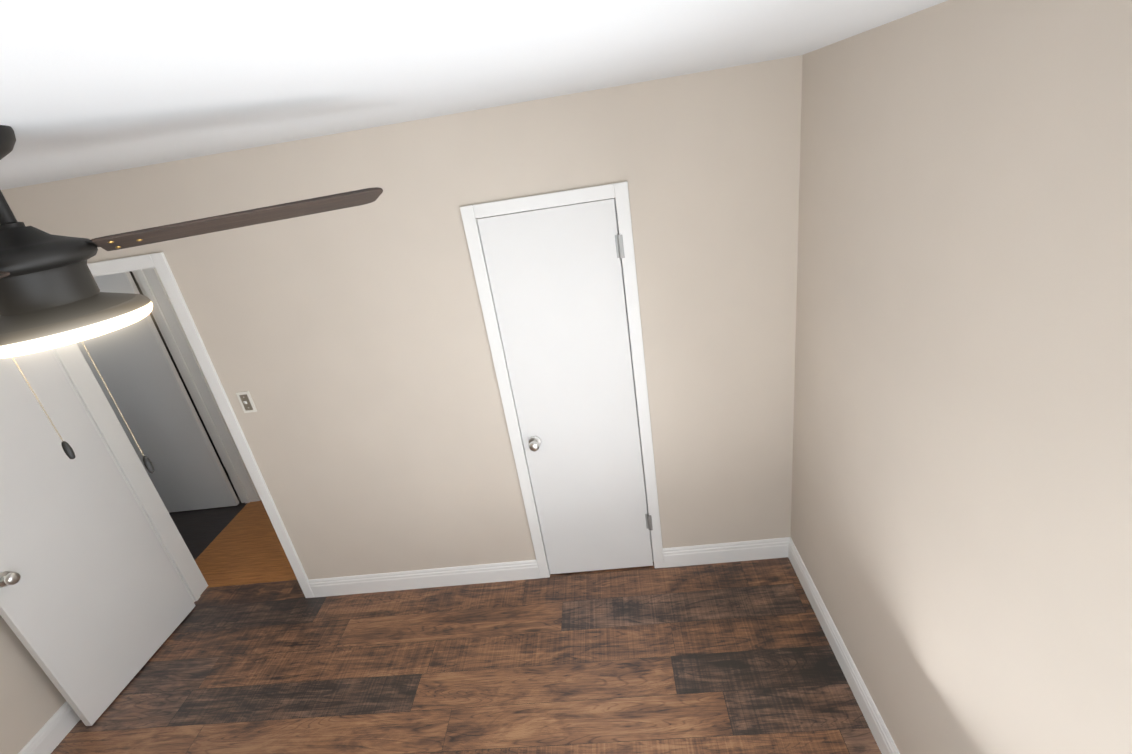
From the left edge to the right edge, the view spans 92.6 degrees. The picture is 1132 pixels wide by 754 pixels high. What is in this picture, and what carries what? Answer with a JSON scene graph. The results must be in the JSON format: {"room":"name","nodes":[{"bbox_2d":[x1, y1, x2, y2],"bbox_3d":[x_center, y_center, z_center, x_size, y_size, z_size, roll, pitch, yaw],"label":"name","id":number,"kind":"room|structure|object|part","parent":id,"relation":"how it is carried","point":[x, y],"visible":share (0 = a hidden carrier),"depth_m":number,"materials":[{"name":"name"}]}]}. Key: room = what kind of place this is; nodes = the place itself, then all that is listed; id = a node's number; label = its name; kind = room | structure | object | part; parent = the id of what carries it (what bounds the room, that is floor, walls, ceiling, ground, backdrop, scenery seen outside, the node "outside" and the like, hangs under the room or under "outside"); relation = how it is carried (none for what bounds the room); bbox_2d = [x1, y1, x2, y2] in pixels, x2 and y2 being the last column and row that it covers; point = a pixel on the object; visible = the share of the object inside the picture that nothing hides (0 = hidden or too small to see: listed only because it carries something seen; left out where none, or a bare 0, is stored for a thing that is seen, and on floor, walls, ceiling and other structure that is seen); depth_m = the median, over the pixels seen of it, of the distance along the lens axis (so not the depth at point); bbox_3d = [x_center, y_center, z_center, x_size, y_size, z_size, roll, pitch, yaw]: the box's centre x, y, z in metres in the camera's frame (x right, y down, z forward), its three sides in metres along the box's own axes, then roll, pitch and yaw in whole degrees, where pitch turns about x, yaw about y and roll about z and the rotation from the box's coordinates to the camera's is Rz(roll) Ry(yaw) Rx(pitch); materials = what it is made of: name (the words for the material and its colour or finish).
{"room":"empty bedroom","nodes":[
{"label":"empty bedroom","id":0,"kind":"room"},
{"bbox_2d":[0,615,65,753],"bbox_3d":[-2.774,0.895,1.649,0.240,2.440,3.014,-7,24,5],"label":"wall","id":1,"kind":"structure","parent":0,"point":[32,700],"depth_m":2.48,"materials":[{"name":"beige paint"}]},
{"bbox_2d":[18,701,79,753],"bbox_3d":[-2.481,1.958,2.029,0.016,0.127,2.864,-7,24,5],"label":"baseboard","id":2,"kind":"structure","parent":1,"relation":"attached to","point":[49,736],"depth_m":2.59,"materials":[{"name":"white paint"}]},
{"bbox_2d":[130,271,237,495],"bbox_3d":[-4.360,0.057,4.133,3.160,2.440,0.006,-7,24,5],"label":"wall","id":3,"kind":"structure","parent":0,"point":[181,378],"depth_m":4.09,"materials":[{"name":"paint"}]},
{"bbox_2d":[1,55,802,579],"bbox_3d":[-0.763,0.077,2.771,3.720,2.440,0.150,-7,24,5],"label":"wall","id":4,"kind":"structure","parent":0,"point":[349,349],"depth_m":2.48,"materials":[{"name":"beige paint"}]},
{"bbox_2d":[0,349,194,725],"bbox_3d":[-2.472,0.651,2.603,0.164,2.018,0.770,-6,24,7],"label":"entry door","id":5,"kind":"structure","parent":4,"relation":"in","point":[97,605],"depth_m":2.66,"materials":[{"name":"white paint"}]},
{"bbox_3d":[-2.477,0.893,2.347,0.164,0.066,0.104,-6,24,7],"label":"knob","id":6,"kind":"part","parent":5,"relation":"part of","materials":[{"name":"silver metal"}]},
{"bbox_2d":[50,252,313,601],"bbox_3d":[-2.097,0.400,2.969,0.874,2.087,0.184,-7,24,5],"label":"door frame","id":7,"kind":"structure","parent":4,"relation":"attached to","point":[70,362],"depth_m":2.92,"materials":[{"name":"white paint"}]},
{"bbox_2d":[236,391,256,412],"bbox_3d":[-1.620,0.131,2.737,0.070,0.117,0.020,-7,24,5],"label":"light switch","id":8,"kind":"object","parent":4,"relation":"attached to","point":[246,402],"visible":1,"depth_m":2.74,"materials":[{"name":"white plastic"}]},
{"bbox_2d":[308,560,539,596],"bbox_3d":[-0.842,1.187,3.179,1.383,0.127,0.016,-7,24,5],"label":"baseboard","id":9,"kind":"structure","parent":4,"relation":"attached to","point":[438,577],"depth_m":3.17,"materials":[{"name":"white paint"}]},
{"bbox_2d":[460,181,663,577],"bbox_3d":[0.059,0.160,2.775,0.638,2.048,0.150,-7,24,5],"label":"door frame","id":10,"kind":"structure","parent":4,"relation":"attached to","point":[632,371],"depth_m":2.64,"materials":[{"name":"white paint"}]},
{"bbox_2d":[477,198,652,573],"bbox_3d":[0.060,0.203,2.694,0.621,2.018,0.100,-7,24,5],"label":"closet door","id":11,"kind":"structure","parent":4,"relation":"in","point":[555,279],"depth_m":2.62,"materials":[{"name":"white paint"}]},
{"label":"knob","id":12,"kind":"part","parent":11,"relation":"part of","materials":[{"name":"silver metal"}]},
{"bbox_2d":[663,537,790,567],"bbox_3d":[0.895,0.979,3.016,0.699,0.127,0.016,-7,24,5],"label":"baseboard","id":13,"kind":"structure","parent":4,"relation":"attached to","point":[726,552],"depth_m":3.01,"materials":[{"name":"white paint"}]},
{"bbox_2d":[51,496,881,753],"bbox_3d":[-2.220,1.781,2.595,7.270,0.080,4.360,-7,24,5],"label":"floor","id":14,"kind":"structure","parent":0,"point":[738,657],"depth_m":2.65,"materials":[{"name":"laminate"}]},
{"bbox_2d":[0,0,947,189],"bbox_3d":[-2.590,-0.519,1.583,7.270,0.120,4.360,-7,24,5],"label":"ceiling","id":15,"kind":"structure","parent":0,"point":[90,87],"depth_m":0.92,"materials":[{"name":"paint"}]},
{"bbox_2d":[0,125,382,472],"bbox_3d":[-0.983,-0.053,0.924,1.158,0.668,1.067,-7,24,5],"label":"ceiling fan","id":16,"kind":"object","parent":15,"relation":"hanging from","point":[52,296],"visible":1,"depth_m":0.96,"materials":[{"name":"black metal"}]},
{"label":"blade","id":17,"kind":"part","parent":16,"relation":"part of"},
{"bbox_3d":[-0.984,-0.305,0.934,0.038,0.120,0.038,-7,24,5],"label":"rod","id":18,"kind":"part","parent":16,"relation":"part of","materials":[{"name":"black metal"}]},
{"bbox_3d":[-0.993,0.035,1.012,0.013,0.279,0.013,-7,24,5],"label":"chain","id":19,"kind":"part","parent":16,"relation":"part of","materials":[{"name":"gold metal"}]},
{"bbox_3d":[-0.967,-0.197,0.982,0.200,0.142,0.200,-7,24,5],"label":"motor","id":20,"kind":"part","parent":16,"relation":"part of","materials":[{"name":"black metal"}]},
{"bbox_3d":[-0.900,0.039,1.071,0.013,0.360,0.013,-7,24,5],"label":"chain","id":21,"kind":"part","parent":16,"relation":"part of","materials":[{"name":"gold metal"}]},
{"label":"blade","id":22,"kind":"part","parent":16,"relation":"part of","materials":[{"name":"brown wood"}]},
{"bbox_2d":[791,0,1131,753],"bbox_3d":[1.097,0.431,1.285,0.150,2.440,3.014,-7,24,5],"label":"wall","id":23,"kind":"structure","parent":0,"point":[961,520],"depth_m":1.28,"materials":[{"name":"beige paint"}]},
{"bbox_2d":[788,538,899,753],"bbox_3d":[1.180,1.519,1.685,0.016,0.127,2.864,-7,24,5],"label":"baseboard","id":24,"kind":"structure","parent":23,"relation":"attached to","point":[873,718],"depth_m":2.33,"materials":[{"name":"white paint"}]},
{"bbox_3d":[-2.748,0.074,3.506,0.140,2.440,1.046,-7,24,5],"label":"wall","id":25,"kind":"structure","parent":0,"visible":0},
{"bbox_2d":[77,272,238,512],"bbox_3d":[-3.144,0.153,3.980,0.769,2.018,0.164,-7,24,5],"label":"door","id":26,"kind":"structure","parent":25,"relation":"in","point":[134,364],"depth_m":4.00,"materials":[{"name":"white paint"}]},
{"bbox_3d":[-2.782,0.079,3.957,0.032,1.588,0.012,-7,24,5],"label":"far door hinge","id":27,"kind":"part","parent":26,"relation":"part of","materials":[{"name":"white wood"}]},
{"bbox_2d":[132,268,260,502],"bbox_3d":[-2.713,0.217,3.610,0.157,2.087,0.864,-7,24,5],"label":"door frame","id":28,"kind":"structure","parent":25,"relation":"attached to","point":[150,288],"depth_m":3.94,"materials":[{"name":"white paint"}]}
]}

